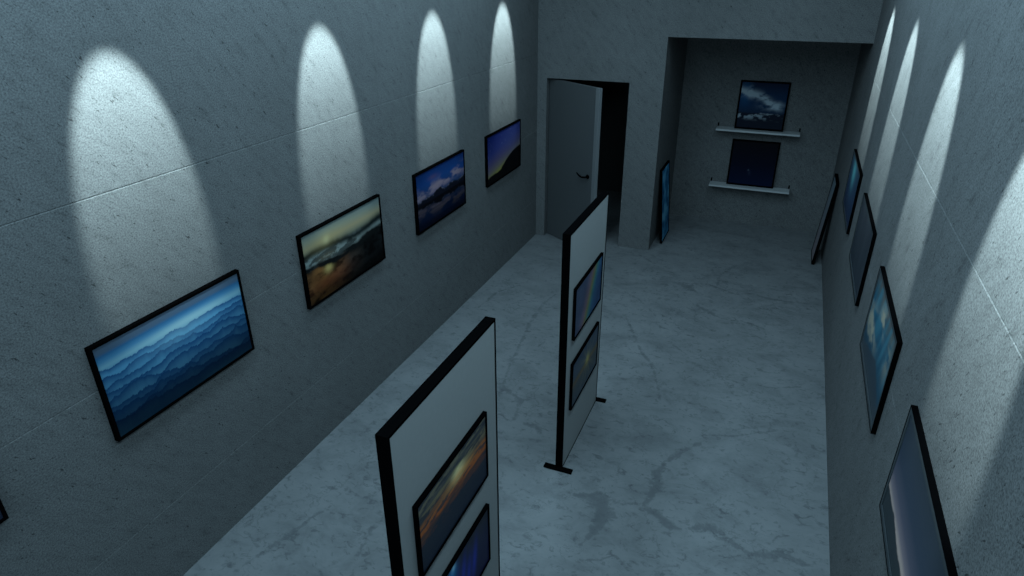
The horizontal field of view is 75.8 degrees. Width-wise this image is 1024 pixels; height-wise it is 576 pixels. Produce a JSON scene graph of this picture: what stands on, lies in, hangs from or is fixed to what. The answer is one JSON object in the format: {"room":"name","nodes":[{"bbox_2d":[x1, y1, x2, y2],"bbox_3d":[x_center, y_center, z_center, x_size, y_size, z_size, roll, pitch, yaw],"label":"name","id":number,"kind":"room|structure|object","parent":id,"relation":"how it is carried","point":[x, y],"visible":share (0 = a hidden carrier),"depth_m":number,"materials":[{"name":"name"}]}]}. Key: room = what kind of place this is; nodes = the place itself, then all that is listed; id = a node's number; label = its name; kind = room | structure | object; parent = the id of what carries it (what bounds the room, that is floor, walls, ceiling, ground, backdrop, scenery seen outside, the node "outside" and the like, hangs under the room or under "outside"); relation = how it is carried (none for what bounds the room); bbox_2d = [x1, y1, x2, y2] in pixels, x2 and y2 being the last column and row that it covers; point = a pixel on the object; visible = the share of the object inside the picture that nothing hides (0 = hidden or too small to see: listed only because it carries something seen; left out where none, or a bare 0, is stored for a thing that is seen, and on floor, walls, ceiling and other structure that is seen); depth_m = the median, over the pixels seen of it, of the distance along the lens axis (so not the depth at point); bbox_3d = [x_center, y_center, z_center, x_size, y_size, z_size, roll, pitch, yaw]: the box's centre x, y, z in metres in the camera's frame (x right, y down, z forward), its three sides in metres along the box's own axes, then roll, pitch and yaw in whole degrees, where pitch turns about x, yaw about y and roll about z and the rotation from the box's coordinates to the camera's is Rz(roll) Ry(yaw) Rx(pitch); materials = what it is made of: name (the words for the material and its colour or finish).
{"room":"museum","nodes":[
{"label":"museum","id":0,"kind":"room"},
{"bbox_2d":[0,0,538,575],"bbox_3d":[-1.752,-0.510,3.956,0.200,4.150,10.400,10,28,20],"label":"wall","id":1,"kind":"structure","parent":0,"point":[152,152],"depth_m":3.86,"materials":[{"name":"concrete"}]},
{"bbox_2d":[0,499,8,523],"bbox_3d":[-2.460,0.978,2.425,0.030,0.562,0.985,10,28,20],"label":"framed picture","id":2,"kind":"object","parent":1,"relation":"attached to","point":[3,514],"visible":1,"depth_m":2.92},
{"bbox_2d":[84,269,254,441],"bbox_3d":[-1.867,0.342,3.716,0.030,0.562,1.000,10,28,20],"label":"framed picture","id":3,"kind":"object","parent":1,"relation":"attached to","point":[143,368],"visible":1,"depth_m":3.63},
{"bbox_2d":[296,194,385,309],"bbox_3d":[-1.270,-0.303,5.015,0.030,0.562,1.000,10,28,20],"label":"framed picture","id":4,"kind":"object","parent":1,"relation":"attached to","point":[338,250],"visible":1,"depth_m":4.95},
{"bbox_2d":[412,149,465,234],"bbox_3d":[-0.679,-0.937,6.304,0.030,0.562,0.985,10,28,20],"label":"framed picture","id":5,"kind":"object","parent":1,"relation":"attached to","point":[439,189],"visible":1,"depth_m":6.24},
{"bbox_2d":[484,119,520,187],"bbox_3d":[-0.095,-1.567,7.575,0.030,0.562,0.985,10,28,20],"label":"framed picture","id":6,"kind":"object","parent":1,"relation":"attached to","point":[503,145],"visible":1,"depth_m":7.51},
{"bbox_2d":[183,189,829,575],"bbox_3d":[0.502,1.249,5.231,4.065,0.150,13.200,10,28,20],"label":"floor","id":7,"kind":"structure","parent":0,"point":[705,453],"depth_m":5.21,"materials":[{"name":"stone"}]},
{"bbox_2d":[375,316,499,575],"bbox_3d":[-0.278,1.165,3.123,0.216,1.857,1.020,10,28,20],"label":"display panel","id":8,"kind":"object","parent":7,"relation":"on","point":[413,445],"visible":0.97,"depth_m":2.73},
{"bbox_2d":[412,411,488,575],"bbox_3d":[-0.257,0.905,2.958,0.020,0.396,0.674,10,28,20],"label":"framed picture","id":9,"kind":"object","parent":8,"relation":"attached to","point":[440,507],"visible":1,"depth_m":2.90},
{"bbox_2d":[442,503,490,575],"bbox_3d":[-0.254,1.432,3.216,0.020,0.396,0.674,10,28,20],"label":"framed picture","id":10,"kind":"object","parent":8,"relation":"attached to","point":[472,557],"visible":1,"depth_m":3.32},
{"bbox_2d":[543,191,608,474],"bbox_3d":[0.518,0.314,4.858,0.216,1.857,0.996,10,28,20],"label":"display panel","id":11,"kind":"object","parent":7,"relation":"on","point":[584,239],"visible":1,"depth_m":4.63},
{"bbox_2d":[569,321,598,410],"bbox_3d":[0.548,0.576,4.965,0.020,0.392,0.676,10,28,20],"label":"framed picture","id":12,"kind":"object","parent":11,"relation":"attached to","point":[584,362],"visible":1,"depth_m":4.92},
{"bbox_2d":[571,252,603,340],"bbox_3d":[0.546,0.048,4.708,0.020,0.394,0.676,10,28,20],"label":"framed picture","id":13,"kind":"object","parent":11,"relation":"attached to","point":[587,293],"visible":1,"depth_m":4.66},
{"bbox_2d":[660,160,669,243],"bbox_3d":[2.051,-1.157,8.828,0.116,0.999,0.525,10,28,20],"label":"framed picture","id":14,"kind":"object","parent":7,"relation":"on","point":[665,170],"visible":1,"depth_m":8.78},
{"bbox_2d":[662,163,668,239],"bbox_3d":[2.054,-1.157,8.827,0.013,0.963,0.488,5,26,22],"label":"print","id":15,"kind":"object","parent":14,"relation":"attached to","point":[665,169],"depth_m":8.82},
{"bbox_2d":[811,173,838,264],"bbox_3d":[3.860,-0.848,8.118,0.117,1.049,0.460,10,28,20],"label":"framed picture","id":16,"kind":"object","parent":7,"relation":"on","point":[835,184],"visible":1,"depth_m":8.04},
{"bbox_2d":[554,78,629,191],"bbox_3d":[1.384,-2.345,9.447,1.622,2.600,2.200,10,28,20],"label":"wall","id":17,"kind":"structure","parent":0,"point":[615,95],"depth_m":10.48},
{"bbox_2d":[651,37,687,244],"bbox_3d":[2.034,-2.030,8.769,0.150,2.623,1.313,10,28,20],"label":"wall","id":18,"kind":"structure","parent":0,"point":[678,46],"depth_m":8.58,"materials":[{"name":"concrete"}]},
{"bbox_2d":[536,0,882,249],"bbox_3d":[1.960,-2.370,7.725,3.865,4.150,0.200,10,28,20],"label":"wall","id":19,"kind":"structure","parent":0,"point":[628,41],"depth_m":7.71,"materials":[{"name":"concrete"}]},
{"bbox_2d":[547,78,602,239],"bbox_3d":[0.736,-1.530,8.370,0.117,2.075,0.948,-17,31,-30],"label":"door","id":20,"kind":"structure","parent":19,"relation":"in","point":[574,108],"depth_m":8.26,"materials":[{"name":"white wood"}]},
{"bbox_2d":[669,38,861,231],"bbox_3d":[3.280,-2.202,8.993,2.243,2.723,0.150,10,28,20],"label":"wall","id":21,"kind":"structure","parent":0,"point":[821,75],"depth_m":8.88,"materials":[{"name":"concrete"}]},
{"bbox_2d":[709,177,789,193],"bbox_3d":[3.301,-1.419,9.166,1.061,0.090,0.185,10,28,20],"label":"wall shelf","id":22,"kind":"object","parent":21,"relation":"attached to","point":[712,183],"visible":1,"depth_m":9.13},
{"bbox_2d":[726,139,780,188],"bbox_3d":[3.324,-1.716,9.070,0.622,0.628,0.074,10,28,20],"label":"framed picture","id":23,"kind":"object","parent":22,"relation":"on","point":[753,163],"visible":1,"depth_m":9.06},
{"bbox_2d":[716,122,800,136],"bbox_3d":[3.297,-2.121,8.823,1.066,0.090,0.185,10,28,20],"label":"wall shelf","id":24,"kind":"object","parent":21,"relation":"attached to","point":[719,128],"visible":1,"depth_m":8.77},
{"bbox_2d":[734,80,791,131],"bbox_3d":[3.320,-2.418,8.727,0.622,0.628,0.074,10,28,20],"label":"framed picture","id":25,"kind":"object","parent":24,"relation":"on","point":[762,105],"visible":1,"depth_m":8.72},
{"bbox_2d":[821,0,1023,575],"bbox_3d":[2.148,-0.227,3.337,0.200,4.150,12.112,10,28,20],"label":"wall","id":26,"kind":"structure","parent":0,"point":[934,120],"depth_m":2.88,"materials":[{"name":"concrete"}]},
{"bbox_2d":[842,149,862,233],"bbox_3d":[3.247,-0.940,6.281,0.025,0.556,0.980,10,28,20],"label":"framed picture","id":27,"kind":"object","parent":26,"relation":"attached to","point":[855,175],"visible":1,"depth_m":6.17,"materials":[{"name":"paper"}]},
{"bbox_2d":[844,154,858,227],"bbox_3d":[3.245,-0.940,6.282,0.010,0.499,0.923,10,28,20],"label":"print","id":28,"kind":"object","parent":27,"relation":"attached to","point":[851,193],"depth_m":6.20},
{"bbox_2d":[849,193,876,305],"bbox_3d":[2.667,-0.319,5.015,0.025,0.556,0.980,10,28,20],"label":"framed picture","id":29,"kind":"object","parent":26,"relation":"attached to","point":[865,234],"visible":1,"depth_m":4.91,"materials":[{"name":"paper"}]},
{"bbox_2d":[850,200,871,297],"bbox_3d":[2.664,-0.319,5.016,0.010,0.499,0.923,10,28,20],"label":"print","id":30,"kind":"object","parent":29,"relation":"attached to","point":[862,238],"depth_m":5.00},
{"bbox_2d":[860,266,902,434],"bbox_3d":[2.074,0.315,3.723,0.025,0.556,0.980,10,28,20],"label":"framed picture","id":31,"kind":"object","parent":26,"relation":"attached to","point":[881,342],"visible":1,"depth_m":3.61,"materials":[{"name":"paper"}]},
{"bbox_2d":[879,405,957,575],"bbox_3d":[1.492,0.938,2.455,0.025,0.556,0.980,10,28,20],"label":"framed picture","id":32,"kind":"object","parent":26,"relation":"attached to","point":[916,540],"visible":1,"depth_m":2.49,"materials":[{"name":"paper"}]}
]}

